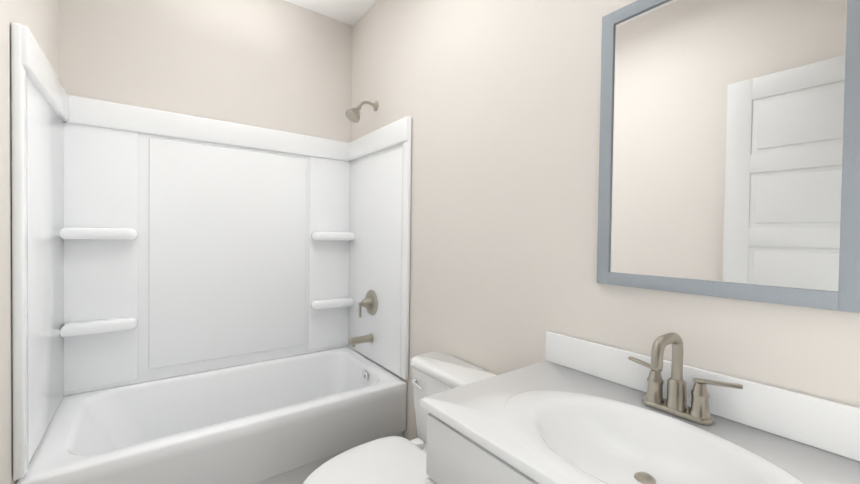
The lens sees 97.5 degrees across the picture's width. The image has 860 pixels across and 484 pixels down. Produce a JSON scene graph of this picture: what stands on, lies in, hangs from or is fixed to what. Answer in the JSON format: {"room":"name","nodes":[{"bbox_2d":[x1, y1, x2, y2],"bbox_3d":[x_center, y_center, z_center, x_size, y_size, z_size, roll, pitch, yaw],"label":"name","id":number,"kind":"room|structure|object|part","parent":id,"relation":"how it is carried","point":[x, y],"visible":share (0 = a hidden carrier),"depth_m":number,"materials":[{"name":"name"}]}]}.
{"room":"bathroom","nodes":[
{"label":"bathroom","id":0,"kind":"room"},
{"bbox_2d":[0,0,58,483],"bbox_3d":[-1.036,-0.115,0.718,0.100,2.823,2.888,0,1,-37],"label":"wall","id":1,"kind":"structure","parent":0,"point":[38,19],"depth_m":1.17,"materials":[{"name":"paint"}]},
{"bbox_2d":[58,0,351,141],"bbox_3d":[-1.216,-0.143,2.319,1.520,2.823,0.100,0,1,-37],"label":"wall","id":2,"kind":"structure","parent":0,"point":[282,65],"depth_m":2.21,"materials":[{"name":"paint"}]},
{"bbox_2d":[284,0,376,25],"bbox_3d":[-0.365,-1.575,1.177,1.720,0.100,2.888,0,1,-37],"label":"ceiling","id":3,"kind":"structure","parent":0,"point":[351,12],"depth_m":2.50,"materials":[{"name":"paint"}]},
{"bbox_2d":[351,0,859,440],"bbox_3d":[0.265,-0.113,1.683,0.100,2.823,2.888,0,1,-37],"label":"wall","id":4,"kind":"structure","parent":0,"point":[498,101],"depth_m":1.48,"materials":[{"name":"paint"}]},
{"bbox_2d":[345,101,378,122],"bbox_3d":[-0.426,-0.823,2.356,0.208,0.163,0.096,0,1,-37],"label":"shower head","id":5,"kind":"object","parent":4,"relation":"attached to","point":[352,114],"visible":1,"depth_m":2.33},
{"bbox_2d":[597,0,859,312],"bbox_3d":[0.714,-0.284,0.979,0.017,0.845,0.567,0,1,-37],"label":"mirror","id":6,"kind":"object","parent":4,"relation":"attached to","point":[729,154],"visible":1,"depth_m":0.93,"materials":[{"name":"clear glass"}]},
{"bbox_3d":[-0.405,1.347,1.224,1.720,0.100,2.888,0,1,-37],"label":"floor","id":7,"kind":"structure","parent":0,"visible":0},
{"bbox_2d":[16,346,406,483],"bbox_3d":[-0.969,1.018,1.983,1.514,0.518,0.777,0,1,-37],"label":"bathtub","id":8,"kind":"object","parent":7,"relation":"on","point":[298,419],"visible":0.9,"depth_m":1.85,"materials":[{"name":"white plastic"}]},
{"bbox_2d":[11,22,411,480],"bbox_3d":[-0.951,0.029,1.961,1.514,1.460,0.793,0,1,-37],"label":"tub surround","id":9,"kind":"object","parent":8,"relation":"on","point":[148,244],"visible":0.98,"depth_m":2.08,"materials":[{"name":"white plastic"}]},
{"bbox_2d":[348,333,372,346],"bbox_3d":[-0.440,0.621,2.382,0.153,0.066,0.060,0,1,-37],"label":"tub spout","id":10,"kind":"object","parent":9,"relation":"attached to","point":[352,341],"visible":1,"depth_m":2.36,"materials":[{"name":"silver metal"}]},
{"bbox_2d":[358,290,377,317],"bbox_3d":[-0.412,0.391,2.397,0.090,0.167,0.164,0,1,-37],"label":"tub valve","id":11,"kind":"object","parent":9,"relation":"attached to","point":[369,302],"visible":1,"depth_m":2.38,"materials":[{"name":"silver metal"}]},
{"bbox_2d":[303,351,495,483],"bbox_3d":[-0.132,0.919,1.491,0.748,0.756,0.440,0,1,-37],"label":"toilet","id":12,"kind":"object","parent":7,"relation":"on","point":[393,460],"visible":0.54,"depth_m":1.53,"materials":[{"name":"white ceramic"}]},
{"bbox_3d":[-0.212,0.877,1.431,0.548,0.040,0.382,0,1,-37],"label":"seat","id":13,"kind":"part","parent":12,"relation":"part of","materials":[{"name":"white plastic"}]},
{"bbox_3d":[-0.054,0.639,1.696,0.022,0.028,0.090,0,1,-37],"label":"handle","id":14,"kind":"part","parent":12,"relation":"part of","materials":[{"name":"silver metal"}]},
{"bbox_3d":[0.053,0.769,1.625,0.292,0.456,0.440,0,1,-37],"label":"tank","id":15,"kind":"part","parent":12,"relation":"part of","materials":[{"name":"white ceramic"}]},
{"bbox_2d":[420,331,859,483],"bbox_3d":[0.476,0.823,0.830,0.571,0.984,0.939,0,1,-37],"label":"bathroom vanity","id":16,"kind":"object","parent":7,"relation":"on","point":[572,410],"visible":0.98,"depth_m":0.90,"materials":[{"name":"white paint"}]},
{"bbox_3d":[0.259,0.837,0.669,0.019,0.732,0.891,0,1,-37],"label":"door","id":17,"kind":"part","parent":16,"relation":"part of","materials":[{"name":"white paint"}]},
{"bbox_2d":[628,332,742,424],"bbox_3d":[0.589,0.330,0.931,0.157,0.210,0.259,0,1,-37],"label":"faucet","id":18,"kind":"object","parent":16,"relation":"on","point":[675,403],"visible":1,"depth_m":0.94,"materials":[{"name":"silver metal"}]}
]}

